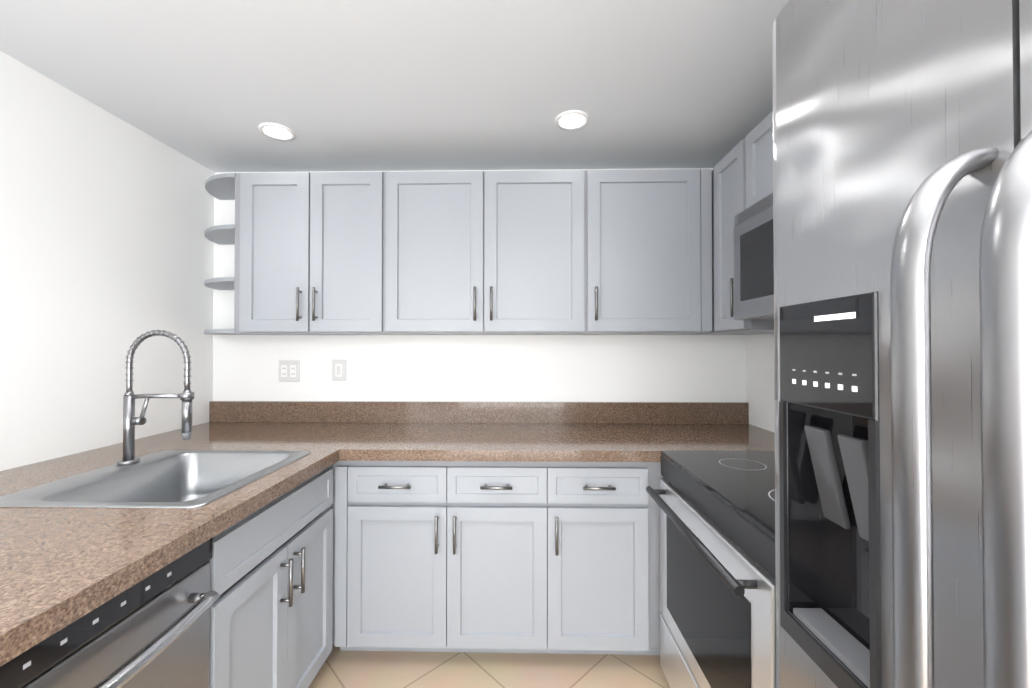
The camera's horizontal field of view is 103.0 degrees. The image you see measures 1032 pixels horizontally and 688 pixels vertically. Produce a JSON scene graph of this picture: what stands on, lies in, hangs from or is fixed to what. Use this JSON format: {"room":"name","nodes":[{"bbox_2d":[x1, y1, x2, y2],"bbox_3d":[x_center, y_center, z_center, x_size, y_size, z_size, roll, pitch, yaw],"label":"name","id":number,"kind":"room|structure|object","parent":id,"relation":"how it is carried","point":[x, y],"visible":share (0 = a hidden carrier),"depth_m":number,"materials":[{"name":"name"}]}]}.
{"room":"kitchen","nodes":[
{"label":"kitchen","id":0,"kind":"room"},
{"bbox_2d":[0,51,213,470],"bbox_3d":[-1.811,0.165,0.359,0.100,2.330,3.950,0,-1,1],"label":"wall","id":1,"kind":"structure","parent":0,"point":[106,245],"depth_m":1.67,"materials":[{"name":"white paint"}]},
{"bbox_2d":[0,0,788,171],"bbox_3d":[-0.261,-1.050,0.341,3.200,0.100,4.150,0,-1,1],"label":"ceiling","id":2,"kind":"structure","parent":0,"point":[371,85],"depth_m":1.51,"materials":[{"name":"white paint"}]},
{"bbox_2d":[258,123,295,140],"bbox_3d":[-1.107,-0.982,1.901,0.150,0.009,0.150,0,-1,1],"label":"recessed light","id":3,"kind":"object","parent":2,"relation":"in","point":[277,131],"visible":1,"depth_m":1.90,"materials":[{"name":"white plastic"}]},
{"bbox_2d":[555,110,588,129],"bbox_3d":[0.247,-0.983,1.806,0.150,0.009,0.150,0,-1,1],"label":"recessed light","id":4,"kind":"object","parent":2,"relation":"in","point":[572,119],"visible":1,"depth_m":1.80,"materials":[{"name":"white plastic"}]},
{"bbox_2d":[213,168,745,507],"bbox_3d":[-0.223,0.184,2.353,3.200,2.330,0.100,0,-1,1],"label":"wall","id":5,"kind":"structure","parent":0,"point":[567,368],"depth_m":2.31,"materials":[{"name":"white paint"}]},
{"bbox_2d":[204,173,257,334],"bbox_3d":[-1.538,-0.448,2.178,0.310,0.790,0.310,0,-1,1],"label":"shelf","id":6,"kind":"object","parent":5,"relation":"attached to","point":[220,186],"visible":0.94,"depth_m":2.11,"materials":[{"name":"grey paint"}]},
{"bbox_2d":[279,360,299,381],"bbox_3d":[-1.283,0.153,2.319,0.116,0.120,0.012,0,-1,1],"label":"electrical outlet plate","id":7,"kind":"object","parent":5,"relation":"attached to","point":[289,370],"visible":1,"depth_m":2.31,"materials":[{"name":"white plastic"}]},
{"bbox_2d":[235,172,386,334],"bbox_3d":[-1.010,-0.448,2.158,0.743,0.790,0.328,0,-1,1],"label":"upper cabinet","id":8,"kind":"object","parent":5,"relation":"attached to","point":[311,247],"depth_m":2.00,"materials":[{"name":"grey wood"}]},
{"bbox_2d":[332,360,345,380],"bbox_3d":[-0.999,0.148,2.312,0.080,0.120,0.015,0,-1,1],"label":"electrical outlet plate","id":9,"kind":"object","parent":5,"relation":"attached to","point":[338,370],"visible":1,"depth_m":2.31,"materials":[{"name":"white plastic"}]},
{"bbox_2d":[209,401,748,423],"bbox_3d":[-0.224,0.380,2.287,2.996,0.114,0.025,0,-1,1],"label":"backsplash","id":10,"kind":"structure","parent":5,"relation":"attached to","point":[500,412],"depth_m":2.27,"materials":[{"name":"stone"}]},
{"bbox_2d":[387,170,590,334],"bbox_3d":[-0.149,-0.449,2.142,0.979,0.790,0.328,0,-1,1],"label":"upper cabinet","id":11,"kind":"object","parent":5,"relation":"attached to","point":[574,252],"depth_m":1.99,"materials":[{"name":"grey wood"}]},
{"bbox_2d":[591,169,711,334],"bbox_3d":[0.639,-0.449,2.127,0.598,0.790,0.328,0,-1,1],"label":"upper cabinet","id":12,"kind":"object","parent":5,"relation":"attached to","point":[651,229],"depth_m":1.97,"materials":[{"name":"grey wood"}]},
{"bbox_2d":[308,644,669,687],"bbox_3d":[-0.261,1.359,0.318,3.200,0.060,4.150,0,-1,1],"label":"floor","id":13,"kind":"structure","parent":0,"point":[373,669],"depth_m":1.69,"materials":[{"name":"tile"}]},
{"bbox_2d":[0,537,218,687],"bbox_3d":[-1.054,0.902,0.739,0.720,0.862,0.598,0,-1,1],"label":"dishwasher","id":14,"kind":"object","parent":13,"relation":"on","point":[151,631],"visible":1,"depth_m":0.83,"materials":[{"name":"grey metal"}]},
{"bbox_2d":[209,465,332,687],"bbox_3d":[-1.231,0.907,1.390,1.016,0.865,0.688,0,-1,1],"label":"base cabinet","id":15,"kind":"object","parent":13,"relation":"on","point":[271,578],"visible":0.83,"depth_m":1.31,"materials":[{"name":"grey paint"}]},
{"bbox_2d":[0,448,335,666],"bbox_3d":[-1.252,0.444,0.503,1.008,0.045,2.265,0,-1,1],"label":"countertop","id":16,"kind":"structure","parent":15,"relation":"on","point":[61,568],"depth_m":0.90,"materials":[{"name":"stone"}]},
{"bbox_2d":[0,450,309,507],"bbox_3d":[-1.122,0.532,1.357,0.610,0.215,0.580,0,-1,1],"label":"sink","id":17,"kind":"object","parent":16,"relation":"in","point":[179,479],"visible":0.54,"depth_m":1.44,"materials":[{"name":"silver metal"}]},
{"bbox_2d":[117,330,193,464],"bbox_3d":[-1.282,0.187,1.464,0.260,0.476,0.060,0,-1,1],"label":"faucet","id":18,"kind":"object","parent":16,"relation":"on","point":[131,420],"visible":1,"depth_m":1.46,"materials":[{"name":"silver metal"}]},
{"bbox_2d":[332,461,551,653],"bbox_3d":[-0.316,0.913,1.997,0.902,0.864,0.598,0,-1,1],"label":"base cabinet","id":19,"kind":"object","parent":13,"relation":"on","point":[502,557],"depth_m":1.70,"materials":[{"name":"grey wood"}]},
{"bbox_2d":[552,462,651,654],"bbox_3d":[0.342,0.913,1.984,0.414,0.864,0.598,0,-1,1],"label":"base cabinet","id":20,"kind":"object","parent":13,"relation":"on","point":[602,511],"depth_m":1.69,"materials":[{"name":"grey wood"}]},
{"bbox_2d":[652,462,663,654],"bbox_3d":[0.909,0.913,1.973,0.720,0.864,0.598,0,-1,1],"label":"base cabinet","id":21,"kind":"object","parent":13,"relation":"on","point":[656,466],"depth_m":1.70,"materials":[{"name":"grey wood"}]},
{"bbox_2d":[100,422,774,461],"bbox_3d":[-0.230,0.457,1.958,2.996,0.045,0.683,0,-1,1],"label":"countertop","id":22,"kind":"structure","parent":21,"relation":"on","point":[352,441],"depth_m":1.84,"materials":[{"name":"stone"}]},
{"bbox_2d":[646,450,775,687],"bbox_3d":[0.878,0.788,1.261,0.748,1.100,0.756,0,-1,1],"label":"range","id":23,"kind":"object","parent":13,"relation":"on","point":[717,578],"visible":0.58,"depth_m":1.21,"materials":[{"name":"silver metal"}]},
{"bbox_2d":[772,0,1031,687],"bbox_3d":[0.825,0.339,0.369,0.820,1.982,0.915,0,-1,1],"label":"fridge","id":24,"kind":"object","parent":13,"relation":"on","point":[902,180],"visible":1,"depth_m":0.50,"materials":[{"name":"silver metal"}]},
{"bbox_2d":[746,333,774,432],"bbox_3d":[1.288,0.164,0.299,0.100,2.330,3.950,0,-1,1],"label":"wall","id":25,"kind":"structure","parent":0,"point":[760,399],"depth_m":2.14,"materials":[{"name":"white paint"}]},
{"bbox_2d":[708,139,773,334],"bbox_3d":[1.099,-0.452,1.795,0.333,0.790,0.278,0,-1,1],"label":"upper cabinet","id":26,"kind":"object","parent":25,"relation":"attached to","point":[742,175],"depth_m":1.84,"materials":[{"name":"grey wood"}]},
{"bbox_2d":[744,111,772,209],"bbox_3d":[1.089,-0.688,1.277,0.333,0.328,0.762,0,-1,1],"label":"upper cabinet","id":27,"kind":"object","parent":25,"relation":"attached to","point":[758,144],"depth_m":1.58,"materials":[{"name":"grey wood"}]},
{"bbox_2d":[734,192,773,319],"bbox_3d":[1.039,-0.309,1.273,0.431,0.421,0.754,0,-1,1],"label":"over-the-range microwave","id":28,"kind":"object","parent":27,"relation":"attached to","point":[753,264],"visible":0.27,"depth_m":1.50,"materials":[{"name":"silver metal"}]}
]}

